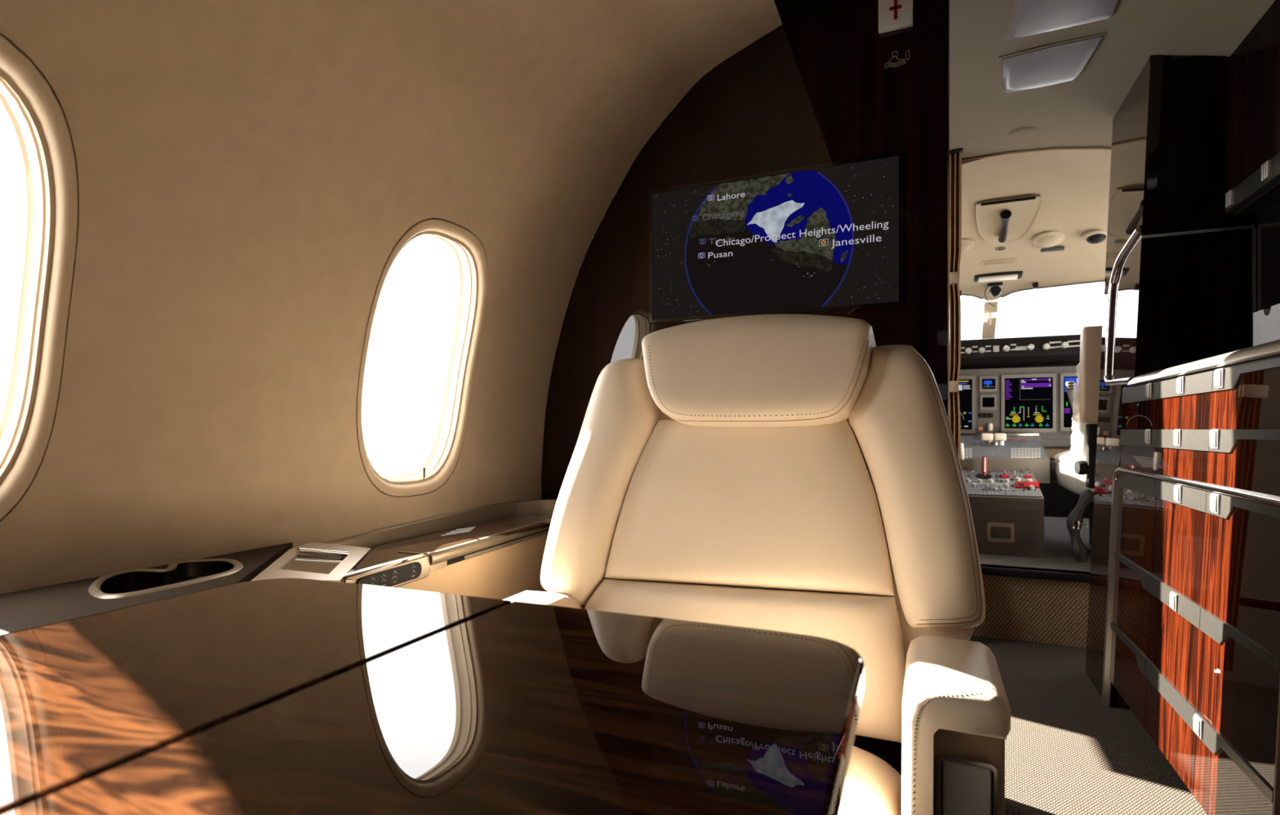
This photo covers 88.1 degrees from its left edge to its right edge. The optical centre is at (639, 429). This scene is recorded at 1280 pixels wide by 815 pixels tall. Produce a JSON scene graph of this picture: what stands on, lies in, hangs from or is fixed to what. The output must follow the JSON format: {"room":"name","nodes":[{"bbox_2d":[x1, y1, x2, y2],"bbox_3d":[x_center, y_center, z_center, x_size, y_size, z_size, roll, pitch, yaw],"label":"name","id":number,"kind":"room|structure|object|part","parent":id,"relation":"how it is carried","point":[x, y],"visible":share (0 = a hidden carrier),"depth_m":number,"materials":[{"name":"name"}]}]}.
{"room":"aircraft cabin","nodes":[
{"label":"aircraft cabin","id":0,"kind":"room"},
{"bbox_2d":[0,0,782,594],"bbox_3d":[-0.757,-0.110,0.090,0.756,1.919,3.960,0,0,24],"label":"wall","id":1,"kind":"structure","parent":0,"point":[250,173],"depth_m":1.14,"materials":[{"name":"plastic"}]},
{"bbox_2d":[0,35,77,519],"bbox_3d":[-0.850,-0.155,0.727,0.199,0.616,0.366,0,0,24],"label":"window","id":2,"kind":"structure","parent":1,"relation":"in","point":[35,193],"depth_m":0.88,"materials":[{"name":"plastic"}]},
{"bbox_2d":[355,217,488,496],"bbox_3d":[-0.501,-0.155,1.527,0.199,0.616,0.366,0,0,24],"label":"window","id":3,"kind":"structure","parent":1,"relation":"in","point":[440,445],"depth_m":1.65,"materials":[{"name":"plastic"}]},
{"bbox_3d":[-0.521,0.110,1.590,0.009,0.038,0.009,0,0,24],"label":"shade pull","id":4,"kind":"part","parent":3,"relation":"part of","materials":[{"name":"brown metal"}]},
{"bbox_2d":[541,111,671,496],"bbox_3d":[0.154,-0.035,2.534,0.451,1.769,1.270,0,0,24],"label":"wall","id":5,"kind":"structure","parent":0,"point":[670,112],"depth_m":1.95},
{"bbox_2d":[541,0,946,774],"bbox_3d":[0.222,-0.117,1.828,1.136,1.933,0.030,0,0,24],"label":"wall","id":6,"kind":"structure","parent":0,"point":[816,89],"depth_m":1.73,"materials":[{"name":"brown wood"}]},
{"bbox_2d":[648,151,902,323],"bbox_3d":[0.336,-0.493,1.759,0.674,0.377,0.005,0,0,24],"label":"wall monitor","id":7,"kind":"object","parent":6,"relation":"attached to","point":[824,237],"visible":1,"depth_m":1.75,"materials":[{"name":"black glass"}]},
{"bbox_2d":[878,0,913,33],"bbox_3d":[0.628,-1.030,1.625,0.080,0.091,0.020,0,0,24],"label":"sign","id":8,"kind":"object","parent":6,"relation":"attached to","point":[893,15],"visible":1,"depth_m":1.62,"materials":[{"name":"white plastic"}]},
{"bbox_2d":[884,49,910,68],"bbox_3d":[0.634,-0.914,1.631,0.059,0.040,0.002,0,0,24],"label":"sign","id":9,"kind":"object","parent":6,"relation":"attached to","point":[904,62],"visible":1,"depth_m":1.63,"materials":[{"name":"grey metal"}]},
{"bbox_2d":[946,0,949,422],"bbox_3d":[0.745,-0.125,1.601,0.005,1.910,0.028,0,0,24],"label":"trim","id":10,"kind":"structure","parent":6,"relation":"attached to","point":[948,1],"depth_m":1.59,"materials":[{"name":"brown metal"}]},
{"bbox_2d":[773,0,865,23],"bbox_3d":[0.004,-1.089,-0.242,0.905,0.042,3.960,0,0,24],"label":"ceiling","id":11,"kind":"structure","parent":0,"point":[788,11],"depth_m":1.68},
{"bbox_2d":[959,149,1111,301],"bbox_3d":[1.761,-0.908,3.230,1.750,0.525,1.329,0,0,24],"label":"ceiling","id":12,"kind":"structure","parent":0,"point":[1073,186],"depth_m":2.94,"materials":[{"name":"beige plastic"}]},
{"bbox_2d":[960,238,974,253],"bbox_3d":[1.589,-0.905,3.286,0.129,0.055,0.126,0,0,24],"label":"outlet","id":13,"kind":"object","parent":12,"relation":"attached to","point":[967,244],"visible":0.43,"depth_m":3.25,"materials":[{"name":"beige plastic"}]},
{"bbox_2d":[984,281,1002,324],"bbox_3d":[1.989,-0.709,3.743,0.088,0.193,0.318,0,0,24],"label":"compass","id":14,"kind":"object","parent":12,"relation":"hanging from","point":[995,291],"visible":0.94,"depth_m":3.61,"materials":[{"name":"black plastic"}]},
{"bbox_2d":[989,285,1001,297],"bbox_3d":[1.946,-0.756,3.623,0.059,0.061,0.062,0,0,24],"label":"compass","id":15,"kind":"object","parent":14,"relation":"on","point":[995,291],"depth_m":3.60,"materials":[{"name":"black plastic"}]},
{"bbox_2d":[973,271,1022,282],"bbox_3d":[1.923,-0.824,3.557,0.230,0.045,0.084,0,0,24],"label":"light","id":16,"kind":"object","parent":12,"relation":"attached to","point":[1008,275],"visible":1,"depth_m":3.54,"materials":[{"name":"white plastic"}]},
{"bbox_2d":[978,257,1020,266],"bbox_3d":[1.856,-0.865,3.419,0.190,0.020,0.053,0,0,24],"label":"ceiling vent","id":17,"kind":"object","parent":12,"relation":"in","point":[1006,260],"visible":1,"depth_m":3.41,"materials":[{"name":"beige plastic"}]},
{"bbox_2d":[975,194,1040,244],"bbox_3d":[1.691,-0.958,3.071,0.256,0.125,0.382,0,0,24],"label":"panel","id":18,"kind":"object","parent":12,"relation":"attached to","point":[1002,220],"visible":1,"depth_m":3.03,"materials":[{"name":"beige plastic"}]},
{"bbox_3d":[1.690,-0.943,3.077,0.044,0.096,0.223,0,0,24],"label":"pull handle","id":19,"kind":"part","parent":18,"relation":"part of","materials":[{"name":"black plastic"}]},
{"bbox_2d":[961,280,1104,338],"bbox_3d":[1.966,-0.603,3.766,1.355,0.345,0.984,0,0,24],"label":"window frame","id":20,"kind":"structure","parent":12,"relation":"attached to","point":[988,331],"depth_m":3.87,"materials":[{"name":"beige plastic"}]},
{"bbox_2d":[970,310,999,323],"bbox_3d":[2.030,-0.661,3.899,0.150,0.069,0.028,0,0,24],"label":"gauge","id":21,"kind":"object","parent":20,"relation":"attached to","point":[993,314],"visible":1,"depth_m":3.88,"materials":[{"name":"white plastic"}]},
{"bbox_3d":[2.069,-0.674,3.882,0.065,0.043,0.008,0,0,24],"label":"plate","id":22,"kind":"part","parent":21,"relation":"part of","materials":[{"name":"white plastic"}]},
{"bbox_3d":[2.113,-0.585,4.015,0.072,0.310,0.410,0,0,24],"label":"post","id":23,"kind":"part","parent":20,"relation":"part of","materials":[{"name":"plastic"}]},
{"bbox_2d":[1032,282,1038,288],"bbox_3d":[2.127,-0.774,3.559,0.024,0.030,0.030,0,0,24],"label":"clip","id":24,"kind":"object","parent":12,"relation":"attached to","point":[1035,285],"visible":1,"depth_m":3.55,"materials":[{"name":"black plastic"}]},
{"bbox_2d":[1032,230,1064,252],"bbox_3d":[1.952,-0.897,3.155,0.142,0.070,0.144,0,0,24],"label":"outlet","id":25,"kind":"object","parent":12,"relation":"attached to","point":[1047,238],"visible":1,"depth_m":3.13,"materials":[{"name":"beige plastic"}]},
{"bbox_3d":[1.996,-0.871,3.203,0.100,0.018,0.022,0,0,24],"label":"outlet lever","id":26,"kind":"part","parent":25,"relation":"part of","materials":[{"name":"grey plastic"}]},
{"bbox_2d":[1081,228,1106,244],"bbox_3d":[2.087,-0.878,3.029,0.110,0.052,0.107,0,0,24],"label":"outlet","id":27,"kind":"object","parent":12,"relation":"attached to","point":[1094,236],"visible":0.89,"depth_m":3.00,"materials":[{"name":"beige plastic"}]},
{"bbox_2d":[978,516,1091,573],"bbox_3d":[1.841,0.565,3.501,1.820,0.030,1.910,0,0,24],"label":"floor","id":28,"kind":"structure","parent":0,"point":[1058,556],"depth_m":2.85,"materials":[{"name":"grey carpet"}]},
{"bbox_2d":[960,432,1049,558],"bbox_3d":[1.722,0.284,3.196,0.436,0.532,0.676,0,0,24],"label":"pedestal","id":29,"kind":"object","parent":28,"relation":"on","point":[1002,473],"visible":0.97,"depth_m":2.95,"materials":[{"name":"paint"}]},
{"bbox_3d":[1.562,0.107,3.221,0.027,0.081,0.038,0,0,24],"label":"flap lever","id":30,"kind":"part","parent":29,"relation":"part of","materials":[{"name":"white plastic"}]},
{"bbox_3d":[1.571,0.239,3.062,0.022,0.023,0.024,0,0,24],"label":"knob","id":31,"kind":"part","parent":29,"relation":"part of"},
{"bbox_3d":[1.633,0.175,3.138,0.022,0.098,0.036,0,0,31],"label":"brake lever","id":32,"kind":"part","parent":29,"relation":"part of","materials":[{"name":"red plastic"}]},
{"bbox_3d":[1.761,0.074,3.356,0.032,0.053,0.012,0,0,24],"label":"throttle arm","id":33,"kind":"part","parent":29,"relation":"part of","materials":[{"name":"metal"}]},
{"bbox_3d":[1.615,0.239,3.044,0.024,0.023,0.026,0,0,24],"label":"knob","id":34,"kind":"part","parent":29,"relation":"part of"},
{"bbox_3d":[1.814,0.074,3.333,0.032,0.053,0.012,0,0,24],"label":"throttle arm","id":35,"kind":"part","parent":29,"relation":"part of","materials":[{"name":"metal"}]},
{"bbox_3d":[1.647,0.246,3.031,0.298,0.089,0.288,0,0,24],"label":"deck plate","id":36,"kind":"part","parent":29,"relation":"part of","materials":[{"name":"grey metal"}]},
{"bbox_3d":[1.780,0.084,3.331,0.420,0.102,0.331,0,0,24],"label":"deck plate","id":37,"kind":"part","parent":29,"relation":"part of","materials":[{"name":"grey plastic"}]},
{"bbox_2d":[976,434,1040,441],"bbox_3d":[1.905,0.069,3.427,0.285,0.082,0.085,0,0,24],"label":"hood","id":38,"kind":"object","parent":29,"relation":"attached to","point":[1030,437],"depth_m":3.36,"materials":[{"name":"grey plastic"}]},
{"bbox_3d":[1.731,0.229,3.032,0.024,0.023,0.026,0,0,24],"label":"knob","id":39,"kind":"part","parent":29,"relation":"part of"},
{"bbox_3d":[1.732,0.258,2.924,0.022,0.023,0.024,0,0,24],"label":"knob","id":40,"kind":"part","parent":29,"relation":"part of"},
{"bbox_2d":[1064,380,1075,413],"bbox_3d":[2.119,0.031,3.224,0.088,0.543,0.050,0,0,14],"label":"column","id":41,"kind":"structure","parent":28,"relation":"on","point":[1070,386],"depth_m":3.21,"materials":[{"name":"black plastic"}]},
{"bbox_2d":[1051,325,1102,562],"bbox_3d":[2.110,0.075,2.834,0.588,0.950,0.810,0,0,24],"label":"seat","id":42,"kind":"object","parent":28,"relation":"on","point":[1073,469],"visible":0.3,"depth_m":2.61,"materials":[{"name":"leather"}]},
{"bbox_3d":[2.159,0.135,2.910,0.559,0.121,0.632,0,0,24],"label":"sheepskin seat","id":43,"kind":"part","parent":42,"relation":"part of","materials":[{"name":"fabric"}]},
{"bbox_3d":[1.763,0.150,2.603,0.086,0.059,0.058,0,0,24],"label":"recline knob","id":44,"kind":"part","parent":42,"relation":"part of","materials":[{"name":"black plastic"}]},
{"bbox_3d":[1.997,-0.090,2.583,0.470,0.560,0.140,0,0,24],"label":"frame","id":45,"kind":"part","parent":42,"relation":"part of","materials":[{"name":"black plastic"}]},
{"bbox_3d":[1.767,-0.212,2.586,0.076,0.375,0.080,0,0,24],"label":"upright armrest","id":46,"kind":"part","parent":42,"relation":"part of","materials":[{"name":"leather"}]},
{"bbox_3d":[2.148,0.420,2.855,0.300,0.260,0.350,0,0,24],"label":"seat","id":47,"kind":"part","parent":42,"relation":"part of","materials":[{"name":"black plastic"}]},
{"bbox_3d":[1.773,0.103,2.593,0.038,0.253,0.050,0,0,24],"label":"armrest arm","id":48,"kind":"part","parent":42,"relation":"part of","materials":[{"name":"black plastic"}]},
{"bbox_2d":[901,635,1207,814],"bbox_3d":[0.198,0.870,0.329,2.600,0.040,5.360,0,0,24],"label":"floor","id":49,"kind":"structure","parent":0,"point":[1067,752],"depth_m":1.76,"materials":[{"name":"carpet"}]},
{"bbox_2d":[0,498,583,635],"bbox_3d":[-0.986,0.525,0.191,0.278,0.650,3.922,0,0,24],"label":"ledge","id":50,"kind":"object","parent":49,"relation":"on","point":[496,551],"visible":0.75,"depth_m":1.21,"materials":[{"name":"beige plastic"}]},
{"bbox_3d":[-0.439,0.261,1.165,0.003,0.030,0.166,0,0,19],"label":"control plate","id":51,"kind":"part","parent":50,"relation":"part of","materials":[{"name":"black plastic"}]},
{"bbox_2d":[328,498,557,550],"bbox_3d":[-0.423,0.234,1.472,0.219,0.062,1.122,0,0,24],"label":"tray","id":52,"kind":"object","parent":50,"relation":"on","point":[506,525],"depth_m":1.55,"materials":[{"name":"brown metal"}]},
{"bbox_3d":[-0.389,0.241,1.481,0.192,0.006,0.840,0,0,24],"label":"wood lid","id":53,"kind":"part","parent":50,"relation":"part of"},
{"bbox_3d":[-0.336,0.558,1.529,0.026,0.584,0.939,0,0,19],"label":"panel","id":54,"kind":"part","parent":50,"relation":"part of","materials":[{"name":"beige leather"}]},
{"bbox_3d":[-0.288,0.250,1.620,0.026,0.025,0.734,0,0,19],"label":"edge moulding","id":55,"kind":"part","parent":50,"relation":"part of","materials":[{"name":"brown metal"}]},
{"bbox_2d":[0,577,864,814],"bbox_3d":[-0.217,0.509,0.417,0.661,0.682,0.519,0,0,24],"label":"table","id":56,"kind":"object","parent":49,"relation":"on","point":[277,695],"visible":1,"depth_m":0.40,"materials":[{"name":"brown wood"}]},
{"bbox_2d":[503,313,1010,814],"bbox_3d":[0.103,0.318,1.054,0.832,1.064,0.850,0,0,24],"label":"seat","id":57,"kind":"object","parent":49,"relation":"on","point":[795,473],"visible":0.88,"depth_m":1.16,"materials":[{"name":"beige leather"}]},
{"bbox_2d":[584,578,906,742],"bbox_3d":[0.167,0.399,1.221,0.606,0.236,0.140,0,0,24],"label":"lumbar cushion","id":58,"kind":"object","parent":57,"relation":"on","point":[872,622],"depth_m":1.13,"materials":[{"name":"beige leather"}]},
{"bbox_2d":[604,418,894,595],"bbox_3d":[0.199,0.142,1.265,0.542,0.337,0.157,0,0,24],"label":"cushion","id":59,"kind":"object","parent":57,"relation":"on","point":[693,507],"depth_m":1.21,"materials":[{"name":"beige leather"}]},
{"bbox_2d":[839,745,902,814],"bbox_3d":[0.050,0.573,0.929,0.586,0.184,0.580,0,0,24],"label":"seat cushion","id":60,"kind":"object","parent":57,"relation":"on","point":[873,786],"depth_m":0.94,"materials":[{"name":"beige leather"}]},
{"bbox_3d":[0.403,0.472,0.816,0.054,0.122,0.006,0,0,24],"label":"latch plate","id":61,"kind":"part","parent":57,"relation":"part of","materials":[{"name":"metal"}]},
{"bbox_3d":[0.402,0.472,0.815,0.067,0.134,0.010,0,0,24],"label":"latch frame","id":62,"kind":"part","parent":57,"relation":"part of","materials":[{"name":"black plastic"}]},
{"bbox_3d":[0.453,0.553,0.930,0.084,0.393,0.243,0,0,24],"label":"arm panel","id":63,"kind":"part","parent":57,"relation":"part of","materials":[{"name":"beige leather"}]},
{"bbox_2d":[972,564,1090,648],"bbox_3d":[1.535,0.700,2.636,0.610,0.300,0.110,0,0,24],"label":"step","id":64,"kind":"structure","parent":49,"relation":"on","point":[1043,606],"depth_m":2.62,"materials":[{"name":"brown carpet"}]},
{"bbox_2d":[1084,54,1257,707],"bbox_3d":[1.816,-0.117,1.974,0.745,1.936,0.430,0,0,24],"label":"closet","id":65,"kind":"object","parent":49,"relation":"on","point":[1180,279],"visible":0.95,"depth_m":1.89,"materials":[{"name":"black plastic"}]},
{"bbox_3d":[1.500,-0.362,2.060,0.039,0.460,0.307,0,0,24],"label":"chrome trim","id":66,"kind":"part","parent":65,"relation":"part of","materials":[{"name":"silver metal"}]},
{"bbox_3d":[1.527,-0.117,2.103,0.111,1.936,0.424,0,0,24],"label":"panel","id":67,"kind":"part","parent":65,"relation":"part of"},
{"bbox_3d":[1.561,-0.349,1.854,0.253,0.418,0.006,0,0,24],"label":"aft trim","id":68,"kind":"part","parent":65,"relation":"part of","materials":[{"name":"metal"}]},
{"bbox_2d":[1101,355,1279,814],"bbox_3d":[1.552,0.362,1.420,0.727,0.975,1.075,0,0,24],"label":"base cabinet","id":69,"kind":"object","parent":49,"relation":"on","point":[1192,634],"visible":1,"depth_m":1.37,"materials":[{"name":"polished wood veneer"},{"name":"metal"}]},
{"bbox_3d":[1.449,0.497,2.036,0.046,0.705,0.028,0,0,24],"label":"corner post","id":70,"kind":"part","parent":69,"relation":"part of","materials":[{"name":"metal"}]},
{"bbox_3d":[1.378,0.684,1.857,0.027,0.163,0.353,0,0,24],"label":"drawer","id":71,"kind":"part","parent":69,"relation":"part of","materials":[{"name":"brown wood"}]},
{"bbox_3d":[1.385,0.495,1.854,0.029,0.215,0.353,0,0,24],"label":"drawer","id":72,"kind":"part","parent":69,"relation":"part of","materials":[{"name":"brown wood"}]},
{"bbox_3d":[1.394,0.256,1.850,0.031,0.257,0.353,0,0,24],"label":"drawer","id":73,"kind":"part","parent":69,"relation":"part of","materials":[{"name":"brown wood"}]},
{"bbox_3d":[1.402,0.062,1.847,0.025,0.121,0.353,0,0,24],"label":"drawer","id":74,"kind":"part","parent":69,"relation":"part of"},
{"bbox_3d":[1.406,-0.060,1.845,0.025,0.125,0.353,0,0,24],"label":"drawer","id":75,"kind":"part","parent":69,"relation":"part of","materials":[{"name":"brown wood"}]},
{"bbox_3d":[1.239,0.684,1.537,0.027,0.163,0.340,0,0,24],"label":"drawer","id":76,"kind":"part","parent":69,"relation":"part of","materials":[{"name":"brown wood"}]},
{"bbox_3d":[1.246,0.495,1.534,0.029,0.215,0.340,0,0,24],"label":"drawer","id":77,"kind":"part","parent":69,"relation":"part of","materials":[{"name":"brown wood"}]},
{"bbox_3d":[1.255,0.256,1.530,0.031,0.257,0.340,0,0,24],"label":"drawer","id":78,"kind":"part","parent":69,"relation":"part of","materials":[{"name":"brown wood"}]},
{"bbox_3d":[1.262,0.062,1.527,0.025,0.121,0.340,0,0,24],"label":"drawer","id":79,"kind":"part","parent":69,"relation":"part of","materials":[{"name":"brown wood"}]},
{"bbox_3d":[1.267,-0.060,1.525,0.025,0.125,0.340,0,0,24],"label":"drawer","id":80,"kind":"part","parent":69,"relation":"part of","materials":[{"name":"brown wood"}]},
{"bbox_3d":[1.250,0.133,1.545,0.016,0.042,1.058,0,0,24],"label":"bumper rail","id":81,"kind":"part","parent":69,"relation":"part of","materials":[{"name":"silver metal"}]},
{"bbox_2d":[1127,339,1279,385],"bbox_3d":[1.365,-0.141,1.431,0.300,0.030,0.937,0,0,24],"label":"countertop","id":82,"kind":"structure","parent":69,"relation":"on","point":[1269,349],"depth_m":1.35,"materials":[{"name":"metal"}]},
{"bbox_2d":[1253,302,1279,346],"bbox_3d":[1.456,-0.206,1.471,0.095,0.135,0.140,0,0,24],"label":"dispenser box","id":83,"kind":"object","parent":82,"relation":"on","point":[1266,322],"visible":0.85,"depth_m":1.50,"materials":[{"name":"white plastic"}]},
{"bbox_2d":[1256,198,1279,311],"bbox_3d":[1.477,-0.363,1.375,0.069,0.449,0.944,0,0,24],"label":"backsplash","id":84,"kind":"structure","parent":82,"relation":"on","point":[1268,220],"depth_m":1.74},
{"bbox_3d":[1.102,0.684,1.224,0.027,0.163,0.339,0,0,24],"label":"drawer","id":85,"kind":"part","parent":69,"relation":"part of","materials":[{"name":"brown wood"}]},
{"bbox_3d":[1.109,0.495,1.221,0.029,0.215,0.339,0,0,24],"label":"drawer","id":86,"kind":"part","parent":69,"relation":"part of","materials":[{"name":"brown wood"}]},
{"bbox_3d":[1.119,0.256,1.217,0.031,0.257,0.339,0,0,24],"label":"drawer","id":87,"kind":"part","parent":69,"relation":"part of","materials":[{"name":"brown wood"}]},
{"bbox_3d":[1.126,0.062,1.214,0.025,0.121,0.339,0,0,24],"label":"drawer","id":88,"kind":"part","parent":69,"relation":"part of","materials":[{"name":"brown wood"}]},
{"bbox_3d":[1.131,-0.060,1.212,0.025,0.125,0.339,0,0,24],"label":"drawer","id":89,"kind":"part","parent":69,"relation":"part of","materials":[{"name":"brown wood"}]},
{"bbox_3d":[1.078,0.344,1.044,0.139,0.939,0.006,0,0,24],"label":"trim","id":90,"kind":"part","parent":69,"relation":"part of","materials":[{"name":"silver metal"}]},
{"bbox_2d":[1039,457,1088,518],"bbox_3d":[2.223,0.070,4.355,1.840,1.020,0.040,0,0,24],"label":"wall","id":91,"kind":"structure","parent":0,"point":[1059,501],"depth_m":4.16,"materials":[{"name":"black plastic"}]},
{"bbox_2d":[960,333,1080,369],"bbox_3d":[2.012,-0.406,3.845,1.520,0.155,1.004,0,0,24],"label":"glareshield","id":92,"kind":"object","parent":91,"relation":"attached to","point":[1055,350],"visible":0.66,"depth_m":3.45,"materials":[{"name":"black plastic"}]},
{"bbox_3d":[1.742,-0.418,3.508,0.032,0.032,0.025,0,0,24],"label":"knob","id":93,"kind":"part","parent":92,"relation":"part of","materials":[{"name":"grey plastic"}]},
{"bbox_3d":[1.801,-0.418,3.485,0.032,0.032,0.025,0,0,24],"label":"knob","id":94,"kind":"part","parent":92,"relation":"part of","materials":[{"name":"grey plastic"}]},
{"bbox_3d":[1.905,-0.421,3.440,0.032,0.032,0.025,0,0,24],"label":"knob","id":95,"kind":"part","parent":92,"relation":"part of","materials":[{"name":"grey plastic"}]},
{"bbox_2d":[958,365,1077,458],"bbox_3d":[1.883,-0.088,3.537,1.530,0.476,0.090,0,0,24],"label":"panel","id":96,"kind":"object","parent":92,"relation":"attached to","point":[993,401],"visible":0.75,"depth_m":3.48,"materials":[{"name":"grey plastic"}]},
{"bbox_3d":[1.683,-0.136,3.621,0.271,0.312,0.016,0,0,24],"label":"display frame","id":97,"kind":"part","parent":96,"relation":"part of","materials":[{"name":"grey plastic"}]},
{"bbox_2d":[978,413,982,417],"bbox_3d":[1.833,-0.076,3.559,0.022,0.026,0.010,0,0,24],"label":"switch","id":98,"kind":"object","parent":96,"relation":"attached to","point":[980,415],"depth_m":3.55,"materials":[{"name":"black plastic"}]},
{"bbox_2d":[983,413,988,417],"bbox_3d":[1.855,-0.075,3.550,0.022,0.026,0.010,0,0,24],"label":"switch","id":99,"kind":"object","parent":96,"relation":"attached to","point":[985,415],"depth_m":3.55,"materials":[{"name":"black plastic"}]},
{"bbox_3d":[1.865,-0.146,3.544,0.078,0.081,0.012,0,0,24],"label":"display frame","id":100,"kind":"part","parent":96,"relation":"part of","materials":[{"name":"grey plastic"}]},
{"bbox_3d":[1.866,-0.244,3.544,0.086,0.083,0.012,0,0,24],"label":"display frame","id":101,"kind":"part","parent":96,"relation":"part of","materials":[{"name":"grey plastic"}]},
{"bbox_3d":[1.863,-0.011,3.519,0.020,0.044,0.040,0,0,24],"label":"gear lever","id":102,"kind":"part","parent":96,"relation":"part of","materials":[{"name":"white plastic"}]},
{"bbox_2d":[988,413,993,417],"bbox_3d":[1.877,-0.075,3.540,0.021,0.025,0.010,0,0,24],"label":"switch","id":103,"kind":"object","parent":96,"relation":"attached to","point":[990,415],"depth_m":3.54,"materials":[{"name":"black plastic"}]},
{"bbox_3d":[2.035,-0.138,3.468,0.249,0.304,0.016,0,0,24],"label":"display frame","id":104,"kind":"part","parent":96,"relation":"part of","materials":[{"name":"grey plastic"}]},
{"bbox_3d":[1.891,0.123,3.556,1.530,0.053,0.050,0,0,24],"label":"knee trim","id":105,"kind":"part","parent":96,"relation":"part of","materials":[{"name":"beige leather"}]},
{"bbox_3d":[2.273,-0.141,3.364,0.234,0.298,0.016,0,0,24],"label":"display frame","id":106,"kind":"part","parent":96,"relation":"part of","materials":[{"name":"grey plastic"}]},
{"bbox_3d":[2.005,-0.424,3.393,0.032,0.032,0.025,0,0,24],"label":"knob","id":107,"kind":"part","parent":92,"relation":"part of","materials":[{"name":"grey plastic"}]},
{"bbox_3d":[2.064,-0.422,3.361,0.032,0.032,0.025,0,0,24],"label":"knob","id":108,"kind":"part","parent":92,"relation":"part of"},
{"bbox_3d":[2.134,-0.426,3.322,0.032,0.032,0.025,0,0,24],"label":"knob","id":109,"kind":"part","parent":92,"relation":"part of","materials":[{"name":"grey plastic"}]},
{"bbox_2d":[949,0,1275,158],"bbox_3d":[1.158,-0.128,1.841,1.945,1.955,1.700,0,0,24],"label":"ceiling","id":110,"kind":"structure","parent":0,"point":[1079,112],"depth_m":1.96,"materials":[{"name":"beige plastic"}]},
{"bbox_2d":[949,147,963,462],"bbox_3d":[1.244,-0.153,2.648,0.082,1.906,0.089,0,0,24],"label":"curtain","id":111,"kind":"object","parent":110,"relation":"hanging from","point":[955,155],"visible":0.4,"depth_m":2.63,"materials":[{"name":"fabric"}]},
{"bbox_3d":[1.238,-1.101,2.630,0.080,0.011,0.050,0,0,24],"label":"rail","id":112,"kind":"part","parent":111,"relation":"part of","materials":[{"name":"black plastic"}]},
{"bbox_2d":[1008,126,1039,138],"bbox_3d":[1.427,-1.100,2.457,0.100,0.006,0.100,0,0,24],"label":"ceiling speaker","id":113,"kind":"object","parent":110,"relation":"attached to","point":[1026,131],"visible":1,"depth_m":2.45},
{"bbox_2d":[961,146,1111,161],"bbox_3d":[1.657,-1.009,2.550,0.954,0.196,0.012,0,0,24],"label":"trim","id":114,"kind":"structure","parent":110,"relation":"attached to","point":[1095,147],"depth_m":2.59,"materials":[{"name":"beige leather"}]},
{"bbox_2d":[999,31,1106,93],"bbox_3d":[1.223,-1.095,2.005,0.258,0.017,0.285,0,0,24],"label":"recessed light","id":115,"kind":"object","parent":110,"relation":"in","point":[1060,62],"visible":1,"depth_m":1.98,"materials":[{"name":"white plastic"}]},
{"bbox_2d":[1002,0,1119,41],"bbox_3d":[1.083,-1.095,1.681,0.256,0.017,0.322,0,0,24],"label":"recessed light","id":116,"kind":"object","parent":110,"relation":"in","point":[1028,17],"visible":1,"depth_m":1.74,"materials":[{"name":"white plastic"}]},
{"bbox_3d":[1.357,-0.150,0.863,0.920,2.000,0.085,0,0,24],"label":"wall","id":117,"kind":"structure","parent":0,"visible":0},
{"bbox_2d":[1225,0,1279,214],"bbox_3d":[1.536,-0.802,1.348,0.259,0.425,0.942,0,0,24],"label":"upper cabinet","id":118,"kind":"object","parent":117,"relation":"attached to","point":[1252,71],"visible":1,"depth_m":1.67,"materials":[{"name":"dark wood veneer"},{"name":"metal"}]},
{"bbox_3d":[1.596,-0.833,1.759,0.019,0.365,0.138,0,0,24],"label":"cabinet door","id":119,"kind":"part","parent":118,"relation":"part of","materials":[{"name":"black wood"}]},
{"bbox_3d":[1.518,-0.833,1.580,0.019,0.365,0.248,0,0,24],"label":"cabinet door","id":120,"kind":"part","parent":118,"relation":"part of","materials":[{"name":"brown wood"}]}
]}

